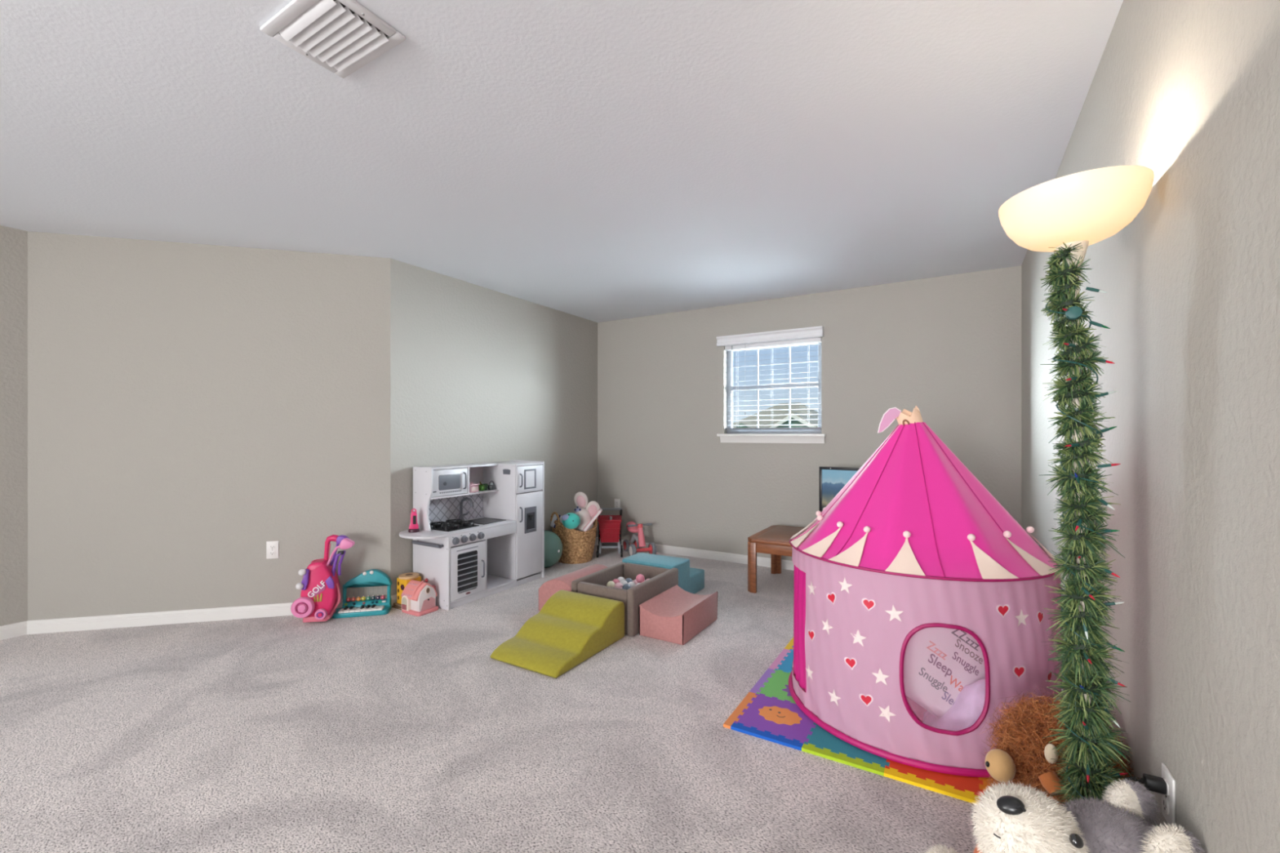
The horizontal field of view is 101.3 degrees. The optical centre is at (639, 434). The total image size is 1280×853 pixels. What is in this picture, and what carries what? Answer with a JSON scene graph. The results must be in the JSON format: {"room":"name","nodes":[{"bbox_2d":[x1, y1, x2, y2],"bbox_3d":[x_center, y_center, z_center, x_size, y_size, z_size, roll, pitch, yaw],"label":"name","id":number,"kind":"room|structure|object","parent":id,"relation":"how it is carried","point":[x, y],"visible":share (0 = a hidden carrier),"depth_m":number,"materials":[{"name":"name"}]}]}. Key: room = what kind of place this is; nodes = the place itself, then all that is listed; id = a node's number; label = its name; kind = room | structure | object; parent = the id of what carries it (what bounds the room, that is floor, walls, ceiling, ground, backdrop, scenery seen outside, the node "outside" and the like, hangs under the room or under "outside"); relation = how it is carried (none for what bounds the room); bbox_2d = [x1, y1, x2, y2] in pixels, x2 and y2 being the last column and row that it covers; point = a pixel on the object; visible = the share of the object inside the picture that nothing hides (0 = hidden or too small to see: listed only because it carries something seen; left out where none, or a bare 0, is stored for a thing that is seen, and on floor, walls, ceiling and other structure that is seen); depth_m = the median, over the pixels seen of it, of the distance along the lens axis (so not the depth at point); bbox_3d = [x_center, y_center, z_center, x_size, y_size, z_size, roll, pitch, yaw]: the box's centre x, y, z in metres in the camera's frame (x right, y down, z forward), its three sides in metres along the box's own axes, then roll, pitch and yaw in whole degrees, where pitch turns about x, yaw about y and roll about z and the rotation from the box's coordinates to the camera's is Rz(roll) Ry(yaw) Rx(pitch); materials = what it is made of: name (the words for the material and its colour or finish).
{"room":"children's room","nodes":[
{"label":"children's room","id":0,"kind":"room"},
{"bbox_2d":[0,225,27,626],"bbox_3d":[-5.806,-0.011,-0.172,0.120,2.440,7.948,0,0,31],"label":"wall","id":1,"kind":"structure","parent":0,"point":[13,242],"depth_m":3.13,"materials":[{"name":"grey paint"}]},
{"bbox_2d":[0,620,27,639],"bbox_3d":[-5.721,1.169,-0.161,0.014,0.080,7.814,0,0,31],"label":"baseboard","id":2,"kind":"structure","parent":1,"relation":"attached to","point":[16,629],"depth_m":3.13,"materials":[{"name":"white paint"}]},
{"bbox_2d":[27,231,390,620],"bbox_3d":[-2.760,-0.011,3.481,2.064,2.440,0.134,0,0,-13],"label":"wall","id":3,"kind":"structure","parent":0,"point":[193,408],"depth_m":3.40,"materials":[{"name":"grey paint"}]},
{"bbox_2d":[26,595,386,634],"bbox_3d":[-2.724,1.169,3.421,2.034,0.080,0.014,0,0,-14],"label":"baseboard","id":4,"kind":"structure","parent":3,"relation":"attached to","point":[134,620],"depth_m":3.33,"materials":[{"name":"white paint"}]},
{"bbox_2d":[266,541,278,559],"bbox_3d":[-2.445,0.768,3.492,0.072,0.116,0.009,0,0,-14],"label":"wall outlet","id":5,"kind":"object","parent":3,"relation":"attached to","point":[272,547],"visible":1,"depth_m":3.49,"materials":[{"name":"white plastic"}]},
{"bbox_2d":[0,544,978,852],"bbox_3d":[-2.482,1.259,0.163,5.468,0.100,11.955,0,0,31],"label":"floor","id":6,"kind":"structure","parent":0,"point":[395,731],"depth_m":2.06,"materials":[{"name":"grey carpet"}]},
{"bbox_2d":[290,534,341,622],"bbox_3d":[-2.081,0.930,3.396,0.262,0.538,0.180,0,0,-14],"label":"golf bag","id":7,"kind":"object","parent":6,"relation":"on","point":[319,599],"visible":0.96,"depth_m":3.36,"materials":[{"name":"pink plastic"}]},
{"bbox_2d":[313,593,322,601],"bbox_3d":[-2.059,1.044,3.356,0.052,0.050,0.008,0,0,-14],"label":"print","id":8,"kind":"object","parent":7,"relation":"attached to","point":[317,597],"depth_m":3.35,"materials":[{"name":"yellow"}]},
{"bbox_2d":[331,550,346,576],"bbox_3d":[-1.977,0.846,3.439,0.086,0.163,0.036,0,0,-14],"label":"club","id":9,"kind":"object","parent":7,"relation":"in","point":[342,553],"visible":0.98,"depth_m":3.43,"materials":[{"name":"purple plastic"}]},
{"bbox_2d":[329,534,349,565],"bbox_3d":[-1.994,0.789,3.463,0.139,0.245,0.058,0,0,-14],"label":"club","id":10,"kind":"object","parent":7,"relation":"in","point":[340,538],"visible":0.56,"depth_m":3.45,"materials":[{"name":"purple plastic"}]},
{"bbox_2d":[326,537,355,566],"bbox_3d":[-1.974,0.796,3.417,0.203,0.234,0.058,0,0,-14],"label":"club","id":11,"kind":"object","parent":7,"relation":"in","point":[346,543],"visible":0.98,"depth_m":3.40,"materials":[{"name":"pink plastic"}]},
{"bbox_2d":[332,568,392,618],"bbox_3d":[-1.873,1.067,3.546,0.348,0.283,0.140,0,0,-14],"label":"piano","id":12,"kind":"object","parent":6,"relation":"on","point":[351,607],"visible":1,"depth_m":3.56,"materials":[{"name":"teal plastic"}]},
{"bbox_2d":[391,572,421,609],"bbox_3d":[-1.629,1.097,3.690,0.148,0.224,0.148,0,0,31],"label":"shape sorter","id":13,"kind":"object","parent":6,"relation":"on","point":[404,579],"visible":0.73,"depth_m":3.65,"materials":[{"name":"orange paint"}]},
{"bbox_2d":[400,577,438,616],"bbox_3d":[-1.502,1.099,3.603,0.190,0.219,0.205,0,0,31],"label":"house","id":14,"kind":"object","parent":6,"relation":"on","point":[418,597],"visible":1,"depth_m":3.54,"materials":[{"name":"pink plastic"}]},
{"bbox_2d":[420,596,435,611],"bbox_3d":[-1.437,1.146,3.559,0.002,0.074,0.115,0,0,31],"label":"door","id":15,"kind":"structure","parent":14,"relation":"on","point":[427,603],"depth_m":3.55,"materials":[{"name":"pink plastic"}]},
{"bbox_2d":[399,460,544,610],"bbox_3d":[-1.265,0.718,4.026,0.419,0.982,1.168,0,0,31],"label":"play kitchen","id":16,"kind":"object","parent":6,"relation":"on","point":[473,546],"visible":0.99,"depth_m":4.03,"materials":[{"name":"white wood"}]},
{"bbox_2d":[408,508,419,533],"bbox_3d":[-1.587,0.601,3.684,0.074,0.165,0.074,0,0,-19],"label":"phone","id":17,"kind":"object","parent":16,"relation":"on","point":[414,526],"visible":1,"depth_m":3.67,"materials":[{"name":"pink plastic"}]},
{"bbox_2d":[430,518,479,531],"bbox_3d":[-1.383,0.663,3.865,0.260,0.040,0.280,0,0,31],"label":"cooktop","id":18,"kind":"object","parent":16,"relation":"in","point":[459,525],"depth_m":3.82,"materials":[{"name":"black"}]},
{"bbox_2d":[428,493,483,524],"bbox_3d":[-1.467,0.569,4.082,0.003,0.230,0.635,0,0,31],"label":"backsplash","id":19,"kind":"structure","parent":16,"relation":"attached to","point":[442,509],"depth_m":4.10,"materials":[{"name":"white tile"}]},
{"bbox_2d":[399,516,516,539],"bbox_3d":[-1.361,0.692,3.895,0.389,0.018,0.845,0,0,31],"label":"countertop","id":20,"kind":"structure","parent":16,"relation":"on","point":[433,534],"depth_m":3.68,"materials":[{"name":"white"}]},
{"bbox_2d":[430,488,498,499],"bbox_3d":[-1.388,0.455,4.034,0.188,0.013,0.636,0,0,31],"label":"shelf","id":21,"kind":"object","parent":16,"relation":"attached to","point":[440,495],"depth_m":3.92,"materials":[{"name":"white wood"}]},
{"bbox_2d":[458,497,474,520],"bbox_3d":[-1.366,0.587,4.127,0.124,0.193,0.066,0,0,-8],"label":"tap","id":22,"kind":"object","parent":16,"relation":"on","point":[463,513],"depth_m":4.12,"materials":[{"name":"grey plastic"}]},
{"bbox_2d":[469,482,479,493],"bbox_3d":[-1.307,0.410,4.076,0.076,0.076,0.092,0,0,31],"label":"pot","id":23,"kind":"object","parent":16,"relation":"on","point":[473,487],"visible":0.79,"depth_m":4.05,"materials":[{"name":"pink plastic"}]},
{"bbox_2d":[478,481,484,491],"bbox_3d":[-1.257,0.410,4.154,0.059,0.076,0.059,0,0,-14],"label":"pepper","id":24,"kind":"object","parent":16,"relation":"on","point":[481,486],"visible":0.92,"depth_m":4.13,"materials":[{"name":"green plastic"}]},
{"bbox_2d":[467,517,506,524],"bbox_3d":[-1.222,0.681,4.130,0.240,0.005,0.230,0,0,31],"label":"sink","id":25,"kind":"object","parent":16,"relation":"in","point":[483,521],"depth_m":4.12,"materials":[{"name":"grey metal"}]},
{"bbox_2d":[488,480,495,489],"bbox_3d":[-1.203,0.411,4.250,0.058,0.075,0.058,0,0,31],"label":"kettle","id":26,"kind":"object","parent":16,"relation":"on","point":[491,486],"visible":1,"depth_m":4.23,"materials":[{"name":"grey metal"}]},
{"bbox_2d":[524,468,536,488],"bbox_3d":[-0.895,0.363,4.283,0.006,0.160,0.134,0,0,31],"label":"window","id":27,"kind":"structure","parent":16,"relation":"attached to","point":[530,474],"depth_m":4.28,"materials":[{"name":"grey plastic"}]},
{"bbox_2d":[524,506,536,533],"bbox_3d":[-0.893,0.696,4.284,0.008,0.206,0.134,0,0,31],"label":"dispenser","id":28,"kind":"object","parent":16,"relation":"on","point":[530,511],"depth_m":4.28,"materials":[{"name":"grey plastic"}]},
{"bbox_2d":[544,529,563,568],"bbox_3d":[-0.869,1.039,4.763,0.342,0.340,0.340,0,0,31],"label":"exercise ball","id":29,"kind":"object","parent":6,"relation":"on","point":[553,547],"visible":0.52,"depth_m":4.66,"materials":[{"name":"teal plastic"}]},
{"bbox_2d":[489,590,624,678],"bbox_3d":[-0.451,1.097,2.980,0.466,0.223,0.633,0,0,31],"label":"ramp","id":30,"kind":"object","parent":6,"relation":"on","point":[570,628],"visible":1,"depth_m":2.93,"materials":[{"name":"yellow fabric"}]},
{"bbox_2d":[538,564,607,611],"bbox_3d":[-0.431,1.090,3.720,0.324,0.238,0.495,0,0,31],"label":"hump","id":31,"kind":"object","parent":6,"relation":"on","point":[548,588],"visible":0.38,"depth_m":3.56,"materials":[{"name":"pink fabric"}]},
{"bbox_2d":[550,511,597,564],"bbox_3d":[-0.633,0.969,5.067,0.447,0.480,0.446,0,0,-33],"label":"wicker basket","id":32,"kind":"object","parent":6,"relation":"on","point":[578,546],"visible":0.67,"depth_m":4.89,"materials":[{"name":"brown wicker"}]},
{"bbox_2d":[550,514,562,528],"bbox_3d":[-0.780,0.823,4.949,0.127,0.142,0.047,0,0,0],"label":"folded cloth","id":33,"kind":"object","parent":32,"relation":"in","point":[553,524],"visible":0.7,"depth_m":4.93,"materials":[{"name":"grey fabric"}]},
{"bbox_2d":[561,512,580,528],"bbox_3d":[-0.638,0.803,4.869,0.170,0.150,0.143,0,0,0],"label":"ball","id":34,"kind":"object","parent":32,"relation":"in","point":[571,520],"visible":1,"depth_m":4.82,"materials":[{"name":"teal plastic"}]},
{"bbox_2d":[573,492,599,531],"bbox_3d":[-0.508,0.776,5.016,0.247,0.451,0.169,0,0,0],"label":"plush bunny","id":35,"kind":"object","parent":32,"relation":"in","point":[580,500],"visible":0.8,"depth_m":5.00,"materials":[{"name":"beige"}]},
{"bbox_2d":[582,507,602,532],"bbox_3d":[-0.441,0.800,4.925,0.222,0.197,0.140,0,0,-19],"label":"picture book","id":36,"kind":"object","parent":32,"relation":"in","point":[600,510],"visible":1,"depth_m":4.86,"materials":[{"name":"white paper"}]},
{"bbox_2d":[595,507,622,557],"bbox_3d":[-0.306,0.988,5.301,0.262,0.442,0.356,0,0,-3],"label":"shopping cart","id":37,"kind":"object","parent":6,"relation":"on","point":[609,531],"visible":0.98,"depth_m":5.17,"materials":[{"name":"red plastic"}]},
{"bbox_2d":[601,542,617,548],"bbox_3d":[-0.304,1.113,5.285,0.200,0.023,0.220,0,0,-3],"label":"tray","id":38,"kind":"object","parent":37,"relation":"on","point":[604,545],"depth_m":5.25,"materials":[{"name":"grey metal"}]},
{"bbox_2d":[597,515,622,542],"bbox_3d":[-0.304,0.950,5.290,0.358,0.228,0.372,0,0,31],"label":"basket","id":39,"kind":"object","parent":37,"relation":"on","point":[609,531],"depth_m":5.16,"materials":[{"name":"red plastic"}]},
{"bbox_2d":[571,562,678,636],"bbox_3d":[-0.088,1.067,3.498,0.475,0.285,0.600,0,0,31],"label":"pit","id":40,"kind":"object","parent":6,"relation":"on","point":[660,580],"visible":0.63,"depth_m":3.34,"materials":[{"name":"beige fabric"}]},
{"bbox_3d":[-0.025,1.026,3.604,0.060,0.060,0.060,0,0,31],"label":"ball","id":41,"kind":"object","parent":40,"relation":"in","visible":0},
{"bbox_2d":[635,573,644,582],"bbox_3d":[0.002,0.986,3.588,0.060,0.060,0.060,0,0,31],"label":"ball","id":42,"kind":"object","parent":41,"relation":"on","point":[640,578],"visible":0.96,"depth_m":3.57,"materials":[{"name":"pink plastic"}]},
{"bbox_2d":[622,521,656,555],"bbox_3d":[-0.031,1.051,5.315,0.256,0.316,0.428,0,0,-22],"label":"tricycle","id":43,"kind":"object","parent":6,"relation":"on","point":[638,541],"visible":0.92,"depth_m":5.21,"materials":[{"name":"pink plastic"}]},
{"bbox_2d":[622,552,704,594],"bbox_3d":[0.187,1.065,4.005,0.438,0.288,0.528,0,0,31],"label":"steps","id":44,"kind":"structure","parent":6,"relation":"on","point":[691,580],"depth_m":3.86,"materials":[{"name":"teal fabric"}]},
{"bbox_2d":[639,585,717,644],"bbox_3d":[0.251,1.117,3.294,0.301,0.184,0.500,0,0,31],"label":"foam block","id":45,"kind":"object","parent":6,"relation":"on","point":[676,615],"visible":1,"depth_m":3.15,"materials":[{"name":"pink fabric"}]},
{"bbox_2d":[747,524,804,593],"bbox_3d":[1.404,1.001,4.075,0.965,0.416,0.700,0,0,31],"label":"table","id":46,"kind":"object","parent":6,"relation":"on","point":[774,540],"visible":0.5,"depth_m":4.00,"materials":[{"name":"brown wood"}]},
{"bbox_2d":[819,466,860,511],"bbox_3d":[1.656,0.526,4.081,0.524,0.533,0.180,0,0,39],"label":"computer monitor","id":47,"kind":"object","parent":46,"relation":"on","point":[832,479],"visible":0.26,"depth_m":4.18,"materials":[{"name":"glass"}]},
{"bbox_2d":[723,637,1000,804],"bbox_3d":[1.156,1.202,2.375,1.178,0.014,1.190,0,0,31],"label":"play mat","id":48,"kind":"object","parent":6,"relation":"on","point":[772,719],"depth_m":2.09,"materials":[{"name":"multicoloured rubber"}]},
{"bbox_2d":[926,844,958,852],"bbox_3d":[0.819,1.170,1.400,0.128,0.125,0.133,0,0,4],"label":"plush","id":49,"kind":"object","parent":6,"relation":"on","point":[936,849],"visible":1,"depth_m":1.42,"materials":[{"name":"beige"}]},
{"bbox_2d":[979,687,1135,805],"bbox_3d":[1.194,0.985,1.510,0.394,0.491,0.373,0,0,24],"label":"stuffed animal","id":50,"kind":"object","parent":6,"relation":"on","point":[1021,756],"visible":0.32,"depth_m":1.47},
{"bbox_2d":[998,165,1154,795],"bbox_3d":[1.095,0.309,1.300,0.296,1.800,0.296,-2,0,31],"label":"floor lamp","id":51,"kind":"object","parent":6,"relation":"on","point":[1089,207],"visible":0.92,"depth_m":1.22,"materials":[{"name":"white glass"}]},
{"bbox_2d":[1039,240,1132,806],"bbox_3d":[1.106,0.377,1.302,0.211,1.695,0.191,0,0,16],"label":"pine garland","id":52,"kind":"object","parent":51,"relation":"attached to","point":[1076,711],"visible":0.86,"depth_m":1.28,"materials":[{"name":"green plastic"}]},
{"bbox_2d":[1045,286,1128,799],"bbox_3d":[1.090,0.345,1.290,0.162,1.449,0.114,0,0,1],"label":"string lights","id":53,"kind":"object","parent":52,"relation":"attached to","point":[1073,313],"visible":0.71,"depth_m":1.26,"materials":[{"name":"teal"}]},
{"bbox_2d":[1062,342,1075,346],"bbox_3d":[1.036,-0.216,1.266,0.029,0.009,0.037,0,0,31],"label":"bulb","id":54,"kind":"object","parent":53,"relation":"attached to","point":[1066,344],"depth_m":1.26,"materials":[{"name":"red plastic"}]},
{"bbox_2d":[1066,376,1077,380],"bbox_3d":[1.041,-0.135,1.265,0.028,0.012,0.037,0,0,31],"label":"bulb","id":55,"kind":"object","parent":53,"relation":"attached to","point":[1072,378],"depth_m":1.26,"materials":[{"name":"red plastic"}]},
{"bbox_2d":[1065,443,1079,447],"bbox_3d":[1.044,0.026,1.268,0.032,0.009,0.034,0,0,31],"label":"bulb","id":56,"kind":"object","parent":53,"relation":"attached to","point":[1075,444],"depth_m":1.27,"materials":[{"name":"red plastic"}]},
{"bbox_2d":[1074,472,1080,483],"bbox_3d":[1.054,0.105,1.264,0.018,0.028,0.035,0,0,31],"label":"bulb","id":57,"kind":"object","parent":53,"relation":"attached to","point":[1077,478],"depth_m":1.26,"materials":[{"name":"blue plastic"}]},
{"bbox_2d":[1075,519,1082,531],"bbox_3d":[1.056,0.218,1.263,0.019,0.026,0.036,0,0,31],"label":"bulb","id":58,"kind":"object","parent":53,"relation":"attached to","point":[1079,522],"depth_m":1.26,"materials":[{"name":"red plastic"}]},
{"bbox_2d":[1080,684,1087,692],"bbox_3d":[1.068,0.612,1.264,0.020,0.026,0.035,0,0,31],"label":"bulb","id":59,"kind":"object","parent":53,"relation":"attached to","point":[1082,687],"depth_m":1.26,"materials":[{"name":"blue plastic"}]},
{"bbox_2d":[1083,622,1088,639],"bbox_3d":[1.075,0.471,1.268,0.010,0.042,0.017,0,0,31],"label":"bulb","id":60,"kind":"object","parent":53,"relation":"attached to","point":[1085,628],"depth_m":1.26,"materials":[{"name":"white plastic"}]},
{"bbox_2d":[1082,721,1088,729],"bbox_3d":[1.073,0.701,1.264,0.017,0.030,0.033,0,0,31],"label":"bulb","id":61,"kind":"object","parent":53,"relation":"attached to","point":[1084,724],"depth_m":1.26,"materials":[{"name":"red plastic"}]},
{"bbox_2d":[1083,653,1092,664],"bbox_3d":[1.070,0.535,1.255,0.010,0.012,0.043,0,0,31],"label":"bulb","id":62,"kind":"object","parent":53,"relation":"attached to","point":[1086,657],"depth_m":1.25,"materials":[{"name":"red plastic"}]},
{"bbox_2d":[1081,586,1094,599],"bbox_3d":[1.071,0.380,1.255,0.020,0.020,0.039,0,0,31],"label":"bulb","id":63,"kind":"object","parent":53,"relation":"attached to","point":[1086,592],"depth_m":1.26,"materials":[{"name":"green"}]},
{"bbox_2d":[1085,764,1090,782],"bbox_3d":[1.078,0.814,1.261,0.011,0.029,0.036,0,0,31],"label":"bulb","id":64,"kind":"object","parent":53,"relation":"attached to","point":[1088,773],"depth_m":1.26,"materials":[{"name":"red plastic"}]},
{"bbox_2d":[1085,286,1107,293],"bbox_3d":[1.100,-0.348,1.265,0.042,0.019,0.009,0,0,31],"label":"bulb","id":65,"kind":"object","parent":53,"relation":"attached to","point":[1091,289],"depth_m":1.26,"materials":[{"name":"white"}]},
{"bbox_2d":[1088,320,1110,328],"bbox_3d":[1.108,-0.264,1.265,0.040,0.023,0.009,0,0,31],"label":"bulb socket","id":66,"kind":"object","parent":53,"relation":"attached to","point":[1095,323],"depth_m":1.27,"materials":[{"name":"green plastic"}]},
{"bbox_2d":[1093,357,1114,363],"bbox_3d":[1.111,-0.177,1.258,0.037,0.020,0.023,0,0,31],"label":"bulb","id":67,"kind":"object","parent":53,"relation":"attached to","point":[1100,360],"depth_m":1.26,"materials":[{"name":"red plastic"}]},
{"bbox_2d":[1094,391,1116,397],"bbox_3d":[1.122,-0.096,1.266,0.042,0.016,0.012,0,0,31],"label":"bulb","id":68,"kind":"object","parent":53,"relation":"attached to","point":[1107,393],"depth_m":1.26,"materials":[{"name":"white"}]},
{"bbox_2d":[1095,426,1116,434],"bbox_3d":[1.124,-0.010,1.266,0.041,0.020,0.011,0,0,31],"label":"bulb","id":69,"kind":"object","parent":53,"relation":"attached to","point":[1104,430],"depth_m":1.26,"materials":[{"name":"green plastic"}]},
{"bbox_2d":[1097,497,1115,510],"bbox_3d":[1.115,0.165,1.257,0.028,0.026,0.030,0,0,31],"label":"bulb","id":70,"kind":"object","parent":53,"relation":"attached to","point":[1102,501],"depth_m":1.26,"materials":[{"name":"green"}]},
{"bbox_2d":[1097,463,1120,467],"bbox_3d":[1.125,0.076,1.261,0.042,0.012,0.012,0,0,31],"label":"bulb","id":71,"kind":"object","parent":53,"relation":"attached to","point":[1104,465],"depth_m":1.26,"materials":[{"name":"red"}]},
{"bbox_2d":[1098,528,1119,533],"bbox_3d":[1.121,0.232,1.256,0.036,0.013,0.029,0,0,31],"label":"bulb","id":72,"kind":"object","parent":53,"relation":"attached to","point":[1106,531],"depth_m":1.25,"materials":[{"name":"green plastic"}]},
{"bbox_2d":[1099,567,1119,577],"bbox_3d":[1.124,0.328,1.257,0.034,0.019,0.028,0,0,31],"label":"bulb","id":73,"kind":"object","parent":53,"relation":"attached to","point":[1108,571],"depth_m":1.25,"materials":[{"name":"green"}]},
{"bbox_2d":[1103,708,1119,727],"bbox_3d":[1.135,0.682,1.264,0.029,0.035,0.015,0,0,31],"label":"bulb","id":74,"kind":"object","parent":53,"relation":"attached to","point":[1105,709],"depth_m":1.26,"materials":[{"name":"green"}]},
{"bbox_2d":[1103,601,1123,606],"bbox_3d":[1.136,0.408,1.262,0.042,0.018,0.010,0,0,31],"label":"bulb","id":75,"kind":"object","parent":53,"relation":"attached to","point":[1106,603],"depth_m":1.26,"materials":[{"name":"white"}]},
{"bbox_2d":[1102,640,1124,652],"bbox_3d":[1.139,0.510,1.263,0.042,0.018,0.008,0,0,31],"label":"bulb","id":76,"kind":"object","parent":53,"relation":"attached to","point":[1114,646],"depth_m":1.26,"materials":[{"name":"green plastic"}]},
{"bbox_2d":[1102,675,1125,686],"bbox_3d":[1.141,0.593,1.261,0.042,0.016,0.012,0,0,31],"label":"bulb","id":77,"kind":"object","parent":53,"relation":"attached to","point":[1112,680],"depth_m":1.26,"materials":[{"name":"green"}]},
{"bbox_2d":[1109,773,1128,777],"bbox_3d":[1.150,0.822,1.266,0.041,0.019,0.011,0,0,31],"label":"bulb","id":78,"kind":"object","parent":53,"relation":"attached to","point":[1116,774],"depth_m":1.26,"materials":[{"name":"red"}]},
{"bbox_2d":[968,778,1204,852],"bbox_3d":[0.893,0.959,1.100,0.448,0.498,0.277,0,0,-6],"label":"plush husky","id":79,"kind":"object","parent":6,"relation":"on","point":[1010,818],"visible":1,"depth_m":1.04,"materials":[{"name":"beige"}]},
{"bbox_3d":[1.380,1.203,2.426,0.298,0.012,0.298,0,0,31],"label":"tile","id":80,"kind":"structure","parent":6,"relation":"on","visible":0},
{"bbox_2d":[788,405,1062,777],"bbox_3d":[1.223,0.534,2.357,1.072,1.326,1.072,0,0,37],"label":"tent","id":81,"kind":"object","parent":80,"relation":"on","point":[913,541],"visible":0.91,"depth_m":1.99,"materials":[{"name":"pink fabric"}]},
{"bbox_2d":[793,564,806,693],"bbox_3d":[0.741,0.855,2.447,0.044,0.535,0.373,0,0,9],"label":"door curtain","id":82,"kind":"object","parent":81,"relation":"hanging from","point":[800,571],"depth_m":2.35,"materials":[{"name":"pink fabric"}]},
{"bbox_2d":[902,419,910,426],"bbox_3d":[1.178,-0.046,2.323,0.030,0.039,0.017,0,0,31],"label":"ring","id":83,"kind":"object","parent":81,"relation":"on","point":[904,422],"depth_m":2.32,"materials":[{"name":"brown"}]},
{"bbox_2d":[903,626,985,718],"bbox_3d":[1.210,0.902,2.090,0.557,0.547,0.171,0,0,-14],"label":"pillow","id":84,"kind":"object","parent":81,"relation":"in","point":[939,663],"visible":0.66,"depth_m":2.03,"materials":[{"name":"white fabric"}]},
{"bbox_2d":[923,678,985,730],"bbox_3d":[1.282,1.051,2.029,0.340,0.284,0.330,0,0,31],"label":"blanket","id":85,"kind":"object","parent":81,"relation":"in","point":[968,706],"visible":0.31,"depth_m":1.97,"materials":[{"name":"pink fabric"}]},
{"bbox_2d":[390,257,597,595],"bbox_3d":[-1.125,-0.011,4.811,0.120,2.440,2.593,0,0,31],"label":"wall","id":86,"kind":"structure","parent":0,"point":[478,374],"depth_m":4.38,"materials":[{"name":"grey paint"}]},
{"bbox_2d":[391,537,598,608],"bbox_3d":[-1.101,1.169,4.723,0.014,0.080,2.479,0,0,31],"label":"baseboard","id":87,"kind":"structure","parent":86,"relation":"attached to","point":[393,597],"depth_m":3.69,"materials":[{"name":"white paint"}]},
{"bbox_2d":[0,0,1123,322],"bbox_3d":[-2.482,-1.281,0.163,5.468,0.100,11.955,0,0,31],"label":"ceiling","id":88,"kind":"structure","parent":0,"point":[597,161],"depth_m":2.16,"materials":[{"name":"white paint"}]},
{"bbox_2d":[260,0,405,78],"bbox_3d":[-0.936,-1.221,1.605,0.345,0.020,0.254,0,0,31],"label":"ceiling vent","id":89,"kind":"object","parent":88,"relation":"in","point":[342,37],"visible":1,"depth_m":1.59,"materials":[{"name":"grey metal"}]},
{"bbox_2d":[597,265,1021,560],"bbox_3d":[1.189,-0.011,4.859,4.034,2.440,0.120,0,0,31],"label":"wall","id":90,"kind":"structure","parent":0,"point":[948,347],"depth_m":4.66,"materials":[{"name":"grey paint"}]},
{"bbox_2d":[614,498,620,507],"bbox_3d":[-0.245,0.753,5.649,0.072,0.116,0.009,0,0,31],"label":"wall outlet","id":91,"kind":"object","parent":90,"relation":"attached to","point":[617,501],"visible":0.95,"depth_m":5.64,"materials":[{"name":"white plastic"}]},
{"bbox_2d":[597,537,794,570],"bbox_3d":[1.154,1.169,4.802,3.794,0.080,0.014,0,0,31],"label":"baseboard","id":92,"kind":"structure","parent":90,"relation":"attached to","point":[713,555],"depth_m":5.07,"materials":[{"name":"white paint"}]},
{"bbox_2d":[716,433,826,443],"bbox_3d":[1.189,0.036,4.807,0.994,0.085,0.120,0,0,31],"label":"trim","id":93,"kind":"structure","parent":90,"relation":"attached to","point":[724,437],"depth_m":4.75,"materials":[{"name":"white paint"}]},
{"bbox_2d":[727,342,821,433],"bbox_3d":[1.239,-0.428,4.870,0.902,0.845,0.040,0,0,31],"label":"window","id":94,"kind":"structure","parent":90,"relation":"in","point":[729,355],"depth_m":4.86,"materials":[{"name":"grey plastic"}]},
{"bbox_2d":[716,325,823,430],"bbox_3d":[1.175,-0.486,4.798,0.973,0.886,0.120,0,0,31],"label":"window blind","id":95,"kind":"object","parent":94,"relation":"attached to","point":[813,335],"visible":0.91,"depth_m":4.77,"materials":[{"name":"white plastic"}]},
{"bbox_2d":[1021,0,1279,852],"bbox_3d":[-0.192,-0.011,-1.218,0.120,2.440,11.955,0,0,31],"label":"wall","id":96,"kind":"structure","parent":0,"point":[1185,91],"depth_m":1.06,"materials":[{"name":"grey paint"}]},
{"bbox_2d":[1161,762,1175,827],"bbox_3d":[1.170,0.804,1.165,0.009,0.116,0.072,0,0,31],"label":"wall outlet","id":97,"kind":"object","parent":96,"relation":"attached to","point":[1168,800],"visible":0.87,"depth_m":1.15,"materials":[{"name":"white plastic"}]},
{"bbox_2d":[1117,773,1167,794],"bbox_3d":[1.141,0.986,1.191,0.058,0.433,0.081,0,0,-23],"label":"plug","id":98,"kind":"object","parent":97,"relation":"in","point":[1155,784],"visible":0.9,"depth_m":1.17,"materials":[{"name":"black plastic"}]},
{"bbox_2d":[1162,796,1168,814],"bbox_3d":[1.169,0.825,1.166,0.004,0.027,0.032,0,0,31],"label":"socket","id":99,"kind":"object","parent":97,"relation":"attached to","point":[1165,799],"depth_m":1.17,"materials":[{"name":"grey plastic"}]},
{"bbox_2d":[1163,778,1168,795],"bbox_3d":[1.169,0.783,1.166,0.004,0.027,0.032,0,0,31],"label":"socket","id":100,"kind":"object","parent":97,"relation":"attached to","point":[1166,780],"depth_m":1.16,"materials":[{"name":"grey plastic"}]},
{"label":"outside","id":101,"kind":"structure","parent":0,"visible":0},
{"bbox_3d":[21.432,4.459,64.568,150.000,0.100,107.285,0,0,31],"label":"ground","id":102,"kind":"structure","parent":101,"visible":0},
{"bbox_2d":[733,402,817,427],"bbox_3d":[11.568,0.887,43.035,15.264,7.044,20.350,0,0,31],"label":"house","id":103,"kind":"structure","parent":102,"relation":"on","point":[762,420],"depth_m":41.59,"materials":[{"name":"beige"}]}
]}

